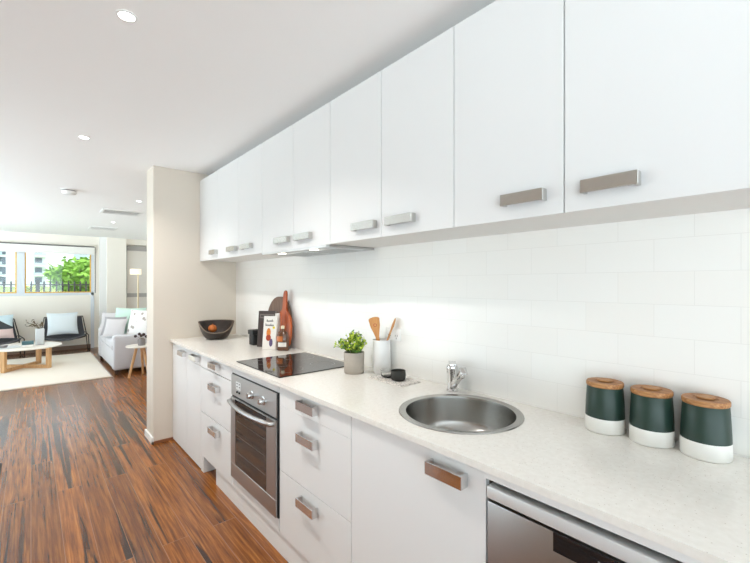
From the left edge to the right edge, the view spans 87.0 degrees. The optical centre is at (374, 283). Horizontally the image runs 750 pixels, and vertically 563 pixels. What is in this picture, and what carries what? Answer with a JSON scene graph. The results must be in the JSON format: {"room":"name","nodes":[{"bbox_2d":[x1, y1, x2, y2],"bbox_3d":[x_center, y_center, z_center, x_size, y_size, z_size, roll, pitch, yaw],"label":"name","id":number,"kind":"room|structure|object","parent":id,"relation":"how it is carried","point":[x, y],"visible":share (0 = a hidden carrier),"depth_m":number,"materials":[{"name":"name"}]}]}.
{"room":"kitchen","nodes":[
{"label":"kitchen","id":0,"kind":"room"},
{"bbox_2d":[0,231,146,346],"bbox_3d":[-7.002,0.180,8.078,4.850,2.430,0.180,0,0,-41],"label":"wall","id":1,"kind":"structure","parent":0,"point":[22,308],"depth_m":8.24,"materials":[{"name":"beige paint"}]},
{"bbox_2d":[0,252,93,295],"bbox_3d":[-7.429,-0.282,7.651,3.245,1.045,0.082,0,0,-41],"label":"window","id":2,"kind":"structure","parent":1,"relation":"in","point":[20,257],"depth_m":7.94,"materials":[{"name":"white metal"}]},
{"bbox_2d":[0,242,95,292],"bbox_3d":[-7.371,-0.312,7.603,3.269,1.015,0.050,0,0,-41],"label":"roller blind","id":3,"kind":"object","parent":2,"relation":"attached to","point":[4,246],"visible":1,"depth_m":8.14,"materials":[{"name":"white fabric"}]},
{"bbox_2d":[7,344,90,354],"bbox_3d":[-7.490,1.353,7.523,3.385,0.085,0.015,0,0,-41],"label":"baseboard","id":4,"kind":"structure","parent":1,"relation":"attached to","point":[71,347],"depth_m":8.28,"materials":[{"name":"brown wood"}]},
{"bbox_2d":[91,295,93,347],"bbox_3d":[-6.186,0.820,8.649,0.060,1.150,0.030,0,0,-41],"label":"trim","id":5,"kind":"structure","parent":1,"relation":"attached to","point":[92,296],"depth_m":8.64,"materials":[{"name":"white metal"}]},
{"bbox_2d":[99,237,106,326],"bbox_3d":[-6.036,0.180,8.766,0.130,2.430,0.050,0,0,-41],"label":"trim","id":6,"kind":"structure","parent":1,"relation":"attached to","point":[102,240],"depth_m":8.74,"materials":[{"name":"white paint"}]},
{"bbox_2d":[126,246,146,310],"bbox_3d":[-5.457,0.255,9.383,0.805,2.280,0.080,0,0,-41],"label":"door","id":7,"kind":"structure","parent":1,"relation":"in","point":[136,256],"depth_m":9.26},
{"bbox_2d":[107,237,125,312],"bbox_3d":[-5.835,0.180,8.915,0.370,2.430,0.090,0,0,-41],"label":"wall pillar","id":8,"kind":"structure","parent":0,"point":[116,247],"depth_m":8.88,"materials":[{"name":"beige paint"}]},
{"bbox_2d":[0,347,287,562],"bbox_3d":[-2.063,1.445,2.978,5.600,0.100,14.400,0,0,-41],"label":"floor","id":9,"kind":"structure","parent":0,"point":[82,480],"depth_m":2.71,"materials":[{"name":"brown wood"}]},
{"bbox_2d":[0,318,24,357],"bbox_3d":[-7.039,1.035,7.287,0.733,0.718,0.834,0,0,42],"label":"lounge chair","id":10,"kind":"object","parent":9,"relation":"on","point":[3,341],"visible":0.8,"depth_m":7.53,"materials":[{"name":"black metal"}]},
{"bbox_2d":[0,315,13,337],"bbox_3d":[-6.990,0.795,7.266,0.207,0.435,0.520,0,0,42],"label":"cushion","id":11,"kind":"object","parent":10,"relation":"on","point":[6,321],"visible":1,"depth_m":7.35,"materials":[{"name":"fabric"}]},
{"bbox_2d":[0,352,112,391],"bbox_3d":[-5.804,1.387,6.151,2.525,0.016,2.820,0,0,-41],"label":"rug","id":12,"kind":"object","parent":9,"relation":"on","point":[76,367],"visible":0.91,"depth_m":6.16,"materials":[{"name":"beige fabric"}]},
{"bbox_2d":[0,342,61,372],"bbox_3d":[-5.761,1.196,6.493,0.970,0.363,0.970,0,0,-41],"label":"coffee table","id":13,"kind":"object","parent":12,"relation":"on","point":[4,367],"visible":0.8,"depth_m":6.47,"materials":[{"name":"brown wood"}]},
{"bbox_2d":[0,345,20,349],"bbox_3d":[-5.828,1.005,6.236,0.200,0.018,0.320,0,0,35],"label":"magazine","id":14,"kind":"object","parent":13,"relation":"on","point":[15,346],"visible":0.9,"depth_m":6.26,"materials":[{"name":"white paper"}]},
{"bbox_2d":[21,340,33,347],"bbox_3d":[-5.604,0.969,6.378,0.155,0.090,0.150,0,0,-41],"label":"book","id":15,"kind":"object","parent":13,"relation":"on","point":[25,344],"visible":1,"depth_m":6.33,"materials":[{"name":"teal paper"}]},
{"bbox_2d":[26,319,43,344],"bbox_3d":[-5.654,0.796,6.566,0.256,0.435,0.166,0,0,-41],"label":"vase","id":16,"kind":"object","parent":13,"relation":"on","point":[39,332],"visible":1,"depth_m":6.56,"materials":[{"name":"white ceramic"}]},
{"bbox_2d":[42,316,89,351],"bbox_3d":[-6.287,1.035,7.982,0.834,0.718,0.733,0,0,-38],"label":"lounge chair","id":17,"kind":"object","parent":9,"relation":"on","point":[59,337],"visible":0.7,"depth_m":8.06,"materials":[{"name":"grey leather"}]},
{"bbox_2d":[46,312,78,335],"bbox_3d":[-6.271,0.795,7.932,0.504,0.435,0.201,0,0,-41],"label":"cushion","id":18,"kind":"object","parent":17,"relation":"on","point":[58,323],"visible":1,"depth_m":7.88,"materials":[{"name":"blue fabric"}]},
{"bbox_2d":[98,327,146,373],"bbox_3d":[-4.246,0.965,7.043,0.954,0.860,1.800,0,0,-41],"label":"sofa","id":19,"kind":"object","parent":9,"relation":"on","point":[112,349],"visible":0.29,"depth_m":6.20,"materials":[{"name":"grey fabric"}]},
{"bbox_2d":[98,312,115,331],"bbox_3d":[-4.796,0.695,7.228,0.420,0.350,0.183,0,0,-10],"label":"cushion","id":20,"kind":"object","parent":19,"relation":"on","point":[104,314],"visible":0.2,"depth_m":7.21,"materials":[{"name":"grey fabric"}]},
{"bbox_2d":[106,336,111,347],"bbox_3d":[-4.084,0.965,6.710,0.745,0.140,0.705,0,0,-41],"label":"seat cushion","id":21,"kind":"object","parent":19,"relation":"on","point":[109,338],"depth_m":6.51,"materials":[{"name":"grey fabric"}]},
{"bbox_2d":[100,333,125,342],"bbox_3d":[-4.553,0.965,7.250,0.745,0.140,0.705,0,0,-41],"label":"seat cushion","id":22,"kind":"object","parent":19,"relation":"on","point":[102,339],"depth_m":7.00,"materials":[{"name":"grey fabric"}]},
{"bbox_2d":[100,317,126,335],"bbox_3d":[-4.480,0.720,6.773,0.360,0.306,0.171,0,0,-6],"label":"cushion","id":23,"kind":"object","parent":19,"relation":"on","point":[106,318],"visible":0.28,"depth_m":6.79,"materials":[{"name":"grey fabric"}]},
{"bbox_2d":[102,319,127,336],"bbox_3d":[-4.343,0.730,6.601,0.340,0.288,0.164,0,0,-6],"label":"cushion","id":24,"kind":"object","parent":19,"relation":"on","point":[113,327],"visible":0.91,"depth_m":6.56,"materials":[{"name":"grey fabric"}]},
{"bbox_2d":[115,307,146,333],"bbox_3d":[-4.352,0.650,6.977,0.520,0.456,0.237,0,0,-6],"label":"cushion","id":25,"kind":"object","parent":19,"relation":"on","point":[120,312],"visible":0.27,"depth_m":6.97,"materials":[{"name":"green fabric"}]},
{"bbox_2d":[126,310,146,334],"bbox_3d":[-3.966,0.660,6.663,0.470,0.446,0.171,0,0,13],"label":"cushion","id":26,"kind":"object","parent":19,"relation":"on","point":[137,323],"visible":0.71,"depth_m":6.61,"materials":[{"name":"white fabric"}]},
{"bbox_2d":[130,269,140,307],"bbox_3d":[-5.102,0.537,8.486,0.280,1.714,0.260,0,0,-41],"label":"floor lamp","id":27,"kind":"object","parent":9,"relation":"on","point":[137,272],"visible":0.55,"depth_m":8.48,"materials":[{"name":"white fabric"}]},
{"bbox_2d":[125,343,146,377],"bbox_3d":[-3.559,1.164,5.997,0.390,0.470,0.390,0,0,-41],"label":"side table","id":28,"kind":"object","parent":9,"relation":"on","point":[135,347],"visible":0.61,"depth_m":5.94,"materials":[{"name":"brown wood"}]},
{"bbox_2d":[134,333,146,345],"bbox_3d":[-3.547,0.831,5.984,0.187,0.196,0.101,0,0,-30],"label":"flower vase","id":29,"kind":"object","parent":28,"relation":"on","point":[141,342],"visible":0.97,"depth_m":5.96,"materials":[{"name":"grey ceramic"}]},
{"bbox_2d":[173,343,186,452],"bbox_3d":[-1.474,0.953,3.565,0.608,0.874,0.422,0,0,-41],"label":"base cabinet","id":30,"kind":"object","parent":9,"relation":"on","point":[179,352],"visible":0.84,"depth_m":3.36,"materials":[{"name":"white wood"}]},
{"bbox_2d":[187,349,201,467],"bbox_3d":[-1.218,0.953,3.272,0.608,0.874,0.354,0,0,-41],"label":"base cabinet","id":31,"kind":"object","parent":9,"relation":"on","point":[194,366],"visible":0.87,"depth_m":3.08,"materials":[{"name":"white wood"}]},
{"bbox_2d":[170,334,749,562],"bbox_3d":[-0.338,0.505,2.271,0.597,0.020,3.869,0,0,-41],"label":"benchtop","id":32,"kind":"object","parent":31,"relation":"on","point":[699,510],"visible":0.84,"depth_m":1.09,"materials":[{"name":"white stone"}]},
{"bbox_2d":[198,319,233,339],"bbox_3d":[-1.443,0.414,3.587,0.305,0.160,0.280,0,0,-41],"label":"wooden bowl","id":33,"kind":"object","parent":32,"relation":"on","point":[224,327],"visible":0.97,"depth_m":3.61,"materials":[{"name":"brown wood"}]},
{"bbox_2d":[208,324,216,331],"bbox_3d":[-1.450,0.393,3.524,0.074,0.077,0.074,0,0,-41],"label":"fruit","id":34,"kind":"object","parent":33,"relation":"in","point":[212,328],"visible":0.99,"depth_m":3.50,"materials":[{"name":"orange food"}]},
{"bbox_2d":[248,329,257,344],"bbox_3d":[-0.973,0.434,3.230,0.101,0.121,0.096,0,0,-41],"label":"canister","id":35,"kind":"object","parent":32,"relation":"on","point":[253,333],"visible":0.52,"depth_m":3.19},
{"bbox_2d":[257,311,276,346],"bbox_3d":[-0.855,0.354,3.121,0.143,0.283,0.054,0,0,11],"label":"cookbook","id":36,"kind":"object","parent":32,"relation":"on","point":[262,314],"visible":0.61,"depth_m":3.12,"materials":[{"name":"black paper"}]},
{"bbox_2d":[259,314,273,342],"bbox_3d":[-0.857,0.351,3.111,0.119,0.226,0.028,0,0,11],"label":"print","id":37,"kind":"object","parent":36,"relation":"attached to","point":[261,316],"depth_m":3.12},
{"bbox_2d":[262,316,277,349],"bbox_3d":[-0.796,0.370,3.002,0.108,0.251,0.053,0,0,10],"label":"cookbook","id":38,"kind":"object","parent":32,"relation":"on","point":[270,327],"visible":1,"depth_m":2.99,"materials":[{"name":"white paper"}]},
{"bbox_2d":[265,320,274,346],"bbox_3d":[-0.798,0.370,2.996,0.078,0.204,0.031,0,0,21],"label":"print","id":39,"kind":"object","parent":38,"relation":"attached to","point":[269,324],"depth_m":2.99},
{"bbox_2d":[275,313,279,347],"bbox_3d":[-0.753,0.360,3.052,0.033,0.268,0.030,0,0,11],"label":"book","id":40,"kind":"object","parent":32,"relation":"on","point":[276,314],"visible":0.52,"depth_m":3.04,"materials":[{"name":"white paper"}]},
{"bbox_2d":[268,297,291,316],"bbox_3d":[-0.777,0.297,3.189,0.037,0.390,0.390,0,0,-41],"label":"round board","id":41,"kind":"object","parent":32,"relation":"on","point":[276,304],"visible":0.33,"depth_m":3.20,"materials":[{"name":"brown wood"}]},
{"bbox_2d":[276,326,288,350],"bbox_3d":[-0.688,0.403,2.944,0.094,0.183,0.052,0,0,7],"label":"bottle","id":42,"kind":"object","parent":32,"relation":"on","point":[282,338],"visible":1,"depth_m":2.92,"materials":[{"name":"brown glass"}]},
{"bbox_2d":[280,290,291,345],"bbox_3d":[-0.706,0.271,3.078,0.039,0.442,0.244,0,0,-41],"label":"paddle board","id":43,"kind":"object","parent":32,"relation":"on","point":[285,317],"visible":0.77,"depth_m":3.06,"materials":[{"name":"red wood"}]},
{"bbox_2d":[236,352,343,377],"bbox_3d":[-0.501,0.491,2.454,0.503,0.006,0.576,0,0,-41],"label":"cooktop","id":44,"kind":"object","parent":32,"relation":"on","point":[280,366],"visible":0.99,"depth_m":2.40,"materials":[{"name":"black glass"}]},
{"bbox_2d":[333,330,366,374],"bbox_3d":[-0.135,0.375,2.216,0.189,0.239,0.228,0,0,5],"label":"potted plant","id":45,"kind":"object","parent":32,"relation":"on","point":[353,355],"visible":1,"depth_m":2.17,"materials":[{"name":"green plant"}]},
{"bbox_2d":[373,338,390,373],"bbox_3d":[0.037,0.402,2.207,0.100,0.184,0.100,0,0,-41],"label":"utensil holder","id":46,"kind":"object","parent":32,"relation":"on","point":[382,348],"visible":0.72,"depth_m":2.17,"materials":[{"name":"white ceramic"}]},
{"bbox_2d":[369,317,379,340],"bbox_3d":[0.011,0.333,2.212,0.095,0.298,0.013,0,0,7],"label":"spatula","id":47,"kind":"object","parent":46,"relation":"in","point":[374,322],"visible":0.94,"depth_m":2.21,"materials":[{"name":"brown wood"}]},
{"bbox_2d":[386,318,395,340],"bbox_3d":[0.060,0.335,2.177,0.112,0.293,0.039,0,0,-11],"label":"wooden spoon","id":48,"kind":"object","parent":46,"relation":"in","point":[393,323],"visible":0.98,"depth_m":2.18,"materials":[{"name":"brown wood"}]},
{"bbox_2d":[368,375,420,386],"bbox_3d":[0.104,0.491,2.033,0.152,0.007,0.250,0,0,-41],"label":"napkin","id":49,"kind":"object","parent":32,"relation":"on","point":[408,381],"visible":0.69,"depth_m":1.98,"materials":[{"name":"fabric"}]},
{"bbox_2d":[380,368,392,377],"bbox_3d":[0.067,0.468,2.074,0.077,0.038,0.077,0,0,-41],"label":"glass bowl","id":50,"kind":"object","parent":49,"relation":"on","point":[385,372],"visible":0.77,"depth_m":2.05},
{"bbox_2d":[391,369,405,380],"bbox_3d":[0.118,0.462,2.002,0.077,0.050,0.077,0,0,-41],"label":"bowl","id":51,"kind":"object","parent":49,"relation":"on","point":[396,374],"visible":1,"depth_m":1.97,"materials":[{"name":"black ceramic"}]},
{"bbox_2d":[446,361,466,391],"bbox_3d":[0.366,0.426,1.775,0.055,0.136,0.198,0,0,-8],"label":"mixer tap","id":52,"kind":"object","parent":32,"relation":"on","point":[454,376],"visible":1,"depth_m":1.81,"materials":[{"name":"silver metal"}]},
{"bbox_2d":[399,394,524,434],"bbox_3d":[0.328,0.575,1.532,0.472,0.170,0.472,0,0,-41],"label":"sink","id":53,"kind":"object","parent":32,"relation":"in","point":[449,413],"visible":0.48,"depth_m":1.70,"materials":[{"name":"metal"}]},
{"bbox_2d":[484,472,703,562],"bbox_3d":[0.520,0.526,0.869,0.030,0.022,0.626,0,0,-41],"label":"trim","id":54,"kind":"structure","parent":32,"relation":"attached to","point":[650,544],"depth_m":0.87,"materials":[{"name":"white wood"}]},
{"bbox_2d":[585,377,625,435],"bbox_3d":[0.782,0.409,1.344,0.119,0.170,0.119,0,0,-41],"label":"canister","id":55,"kind":"object","parent":32,"relation":"on","point":[605,404],"visible":1,"depth_m":1.30,"materials":[{"name":"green ceramic"}]},
{"bbox_2d":[629,385,674,448],"bbox_3d":[0.870,0.409,1.243,0.119,0.170,0.119,0,0,-41],"label":"canister","id":56,"kind":"object","parent":32,"relation":"on","point":[651,417],"visible":1,"depth_m":1.20,"materials":[{"name":"green ceramic"}]},
{"bbox_2d":[679,393,732,463],"bbox_3d":[0.956,0.409,1.143,0.119,0.170,0.119,0,0,-41],"label":"canister","id":57,"kind":"object","parent":32,"relation":"on","point":[706,435],"visible":1,"depth_m":1.10,"materials":[{"name":"green ceramic"}]},
{"bbox_2d":[201,454,215,472],"bbox_3d":[-1.249,1.335,2.973,0.098,0.120,0.054,0,0,-41],"label":"trim","id":58,"kind":"structure","parent":9,"relation":"on","point":[206,466],"depth_m":2.94,"materials":[{"name":"white wood"}]},
{"bbox_2d":[216,469,309,562],"bbox_3d":[-0.180,1.335,1.699,0.016,0.120,2.800,0,0,-41],"label":"trim","id":59,"kind":"structure","parent":9,"relation":"on","point":[280,543],"depth_m":2.21,"materials":[{"name":"white wood"}]},
{"bbox_2d":[201,355,232,484],"bbox_3d":[-0.898,0.894,2.904,0.608,0.758,0.619,0,0,-41],"label":"drawer unit","id":60,"kind":"object","parent":59,"relation":"on","point":[215,375],"visible":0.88,"depth_m":2.70,"materials":[{"name":"white wood"}]},
{"bbox_2d":[233,478,279,530],"bbox_3d":[-0.691,1.239,2.263,0.010,0.068,0.612,0,0,-41],"label":"trim","id":61,"kind":"structure","parent":59,"relation":"on","point":[275,522],"depth_m":2.21,"materials":[{"name":"white wood"}]},
{"bbox_2d":[227,373,279,518],"bbox_3d":[-0.518,0.881,2.412,0.622,0.646,0.614,0,0,-41],"label":"wall oven","id":62,"kind":"object","parent":61,"relation":"on","point":[255,407],"visible":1,"depth_m":2.19,"materials":[{"name":"metal"}]},
{"bbox_2d":[233,368,279,392],"bbox_3d":[-0.689,0.542,2.265,0.016,0.031,0.612,0,0,-41],"label":"trim","id":63,"kind":"structure","parent":62,"relation":"on","point":[236,371],"depth_m":2.22,"materials":[{"name":"white wood"}]},
{"bbox_2d":[280,387,351,562],"bbox_3d":[-0.088,0.900,1.974,0.608,0.746,0.602,0,0,-41],"label":"drawer unit","id":64,"kind":"object","parent":59,"relation":"on","point":[316,438],"visible":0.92,"depth_m":1.76,"materials":[{"name":"white wood"}]},
{"bbox_2d":[352,417,492,562],"bbox_3d":[0.312,0.894,1.514,0.608,0.758,0.615,0,0,-41],"label":"base cabinet","id":65,"kind":"object","parent":9,"relation":"on","point":[412,502],"visible":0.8,"depth_m":1.32,"materials":[{"name":"white wood"}]},
{"bbox_2d":[487,482,682,562],"bbox_3d":[0.723,0.898,1.061,0.584,0.743,0.594,0,0,-41],"label":"dishwasher","id":66,"kind":"object","parent":9,"relation":"on","point":[522,528],"visible":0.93,"depth_m":0.97,"materials":[{"name":"metal"}]},
{"bbox_2d":[147,165,235,440],"bbox_3d":[-1.117,0.180,4.332,2.395,2.430,0.260,0,0,-41],"label":"wall","id":67,"kind":"structure","parent":0,"point":[183,290],"depth_m":3.56,"materials":[{"name":"white paint"}]},
{"bbox_2d":[145,429,153,444],"bbox_3d":[-2.027,1.367,3.541,0.015,0.055,0.287,0,0,-41],"label":"baseboard","id":68,"kind":"structure","parent":67,"relation":"attached to","point":[148,435],"depth_m":3.52,"materials":[{"name":"white paint"}]},
{"bbox_2d":[151,437,172,443],"bbox_3d":[-1.878,1.384,3.489,0.170,0.022,0.012,0,0,-41],"label":"trim","id":69,"kind":"structure","parent":67,"relation":"attached to","point":[170,438],"depth_m":3.49,"materials":[{"name":"brown wood"}]},
{"bbox_2d":[0,0,495,239],"bbox_3d":[-2.063,-1.110,2.978,5.600,0.150,14.400,0,0,-41],"label":"ceiling","id":70,"kind":"structure","parent":0,"point":[195,86],"depth_m":2.01,"materials":[{"name":"white paint"}]},
{"bbox_2d":[60,188,77,195],"bbox_3d":[-3.351,-1.006,4.326,0.150,0.058,0.150,0,0,-41],"label":"smoke detector","id":71,"kind":"object","parent":70,"relation":"attached to","point":[66,191],"visible":1,"depth_m":4.28,"materials":[{"name":"white plastic"}]},
{"bbox_2d":[78,135,89,138],"bbox_3d":[-2.049,-1.032,2.781,0.072,0.004,0.072,0,0,-41],"label":"recessed light","id":72,"kind":"object","parent":70,"relation":"in","point":[79,136],"visible":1,"depth_m":2.78,"materials":[{"name":"white metal"}]},
{"bbox_2d":[88,226,117,230],"bbox_3d":[-5.037,-1.029,7.322,0.420,0.012,0.380,0,0,-41],"label":"ceiling vent","id":73,"kind":"object","parent":70,"relation":"in","point":[90,227],"visible":1,"depth_m":7.31,"materials":[{"name":"white metal"}]},
{"bbox_2d":[99,208,143,216],"bbox_3d":[-3.644,-1.029,5.684,0.490,0.012,0.380,0,0,-41],"label":"ceiling vent","id":74,"kind":"object","parent":70,"relation":"in","point":[104,210],"visible":1,"depth_m":5.67,"materials":[{"name":"white metal"}]},
{"bbox_2d":[116,9,137,22],"bbox_3d":[-0.957,-1.032,1.523,0.072,0.004,0.072,0,0,-41],"label":"recessed light","id":75,"kind":"object","parent":70,"relation":"in","point":[125,15],"visible":1,"depth_m":1.52,"materials":[{"name":"white metal"}]},
{"bbox_2d":[236,208,749,458],"bbox_3d":[1.115,0.180,1.150,0.120,2.430,7.470,0,0,-41],"label":"wall","id":76,"kind":"structure","parent":0,"point":[530,316],"depth_m":1.55,"materials":[{"name":"white tile"}]},
{"bbox_2d":[201,170,252,261],"bbox_3d":[-1.353,-0.587,3.605,0.375,0.752,0.453,0,0,-41],"label":"upper cabinet","id":77,"kind":"object","parent":76,"relation":"attached to","point":[209,185],"visible":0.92,"depth_m":3.49,"materials":[{"name":"white laminate"}]},
{"bbox_2d":[200,181,200,260],"bbox_3d":[-1.624,-0.588,3.694,0.017,0.751,0.036,0,0,-41],"label":"trim","id":78,"kind":"structure","parent":77,"relation":"attached to","point":[200,181],"depth_m":3.69,"materials":[{"name":"white laminate"}]},
{"bbox_2d":[218,143,290,259],"bbox_3d":[-0.928,-0.587,3.117,0.375,0.752,0.839,0,0,-41],"label":"upper cabinet","id":79,"kind":"object","parent":76,"relation":"attached to","point":[240,180],"visible":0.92,"depth_m":2.98,"materials":[{"name":"white laminate"}]},
{"bbox_2d":[262,102,376,252],"bbox_3d":[-0.385,-0.587,2.494,0.375,0.752,0.812,0,0,-41],"label":"upper cabinet","id":80,"kind":"object","parent":76,"relation":"attached to","point":[296,160],"visible":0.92,"depth_m":2.33,"materials":[{"name":"white laminate"}]},
{"bbox_2d":[262,244,373,256],"bbox_3d":[-0.386,-0.205,2.512,0.346,0.017,0.775,0,0,-41],"label":"range hood","id":81,"kind":"object","parent":80,"relation":"attached to","point":[318,250],"visible":1,"depth_m":2.37,"materials":[{"name":"metal"}]},
{"bbox_2d":[386,327,400,340],"bbox_3d":[0.102,0.280,2.213,0.010,0.070,0.115,0,0,-41],"label":"power outlet","id":82,"kind":"object","parent":76,"relation":"attached to","point":[395,335],"visible":0.89,"depth_m":2.20,"materials":[{"name":"white paint"}]},
{"bbox_2d":[330,27,499,246],"bbox_3d":[0.147,-0.587,1.883,0.375,0.752,0.808,0,0,-41],"label":"upper cabinet","id":83,"kind":"object","parent":76,"relation":"attached to","point":[392,133],"visible":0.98,"depth_m":1.71,"materials":[{"name":"white wood"}]},
{"bbox_2d":[454,0,749,233],"bbox_3d":[0.685,-0.587,1.265,0.375,0.752,0.828,0,0,-41],"label":"upper cabinet","id":84,"kind":"object","parent":76,"relation":"attached to","point":[568,113],"visible":1,"depth_m":1.11,"materials":[{"name":"white wood"}]},
{"label":"outside","id":85,"kind":"structure","parent":0,"visible":0},
{"bbox_2d":[0,287,58,291],"bbox_3d":[-67.793,0.820,100.684,150.000,0.050,219.100,0,0,-41],"label":"ground","id":86,"kind":"structure","parent":85,"point":[7,289],"depth_m":57.10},
{"bbox_2d":[0,251,14,286],"bbox_3d":[-124.599,-9.905,118.709,28.000,21.400,15.300,0,0,-41],"label":"apartment building","id":87,"kind":"structure","parent":86,"relation":"on","point":[7,259],"depth_m":120.86,"materials":[{"name":"white concrete"}]},
{"bbox_2d":[13,285,71,291],"bbox_3d":[-9.782,0.425,11.490,1.565,0.840,0.900,0,0,-41],"label":"shrub","id":88,"kind":"object","parent":86,"relation":"on","point":[27,289],"visible":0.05,"depth_m":11.48,"materials":[{"name":"green plant"}]},
{"bbox_2d":[0,280,89,291],"bbox_3d":[-9.119,0.345,10.623,6.200,0.900,0.090,0,0,-41],"label":"iron fence","id":89,"kind":"object","parent":86,"relation":"on","point":[37,284],"visible":0.3,"depth_m":10.75,"materials":[{"name":"black metal"}]},
{"bbox_2d":[32,253,73,286],"bbox_3d":[-105.872,-10.905,129.714,10.300,23.400,15.300,0,0,-41],"label":"apartment building","id":90,"kind":"structure","parent":86,"relation":"on","point":[39,260],"depth_m":123.18,"materials":[{"name":"white concrete"}]},
{"bbox_2d":[42,256,89,291],"bbox_3d":[-10.732,-0.221,15.865,4.114,2.143,2.731,0,0,-37],"label":"tree","id":91,"kind":"object","parent":86,"relation":"on","point":[79,270],"visible":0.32,"depth_m":14.82,"materials":[{"name":"green plant"}]},
{"bbox_2d":[74,254,89,261],"bbox_3d":[-99.971,-8.905,142.809,15.200,19.400,15.300,0,0,-41],"label":"apartment building","id":92,"kind":"structure","parent":86,"relation":"on","point":[78,256],"depth_m":133.41,"materials":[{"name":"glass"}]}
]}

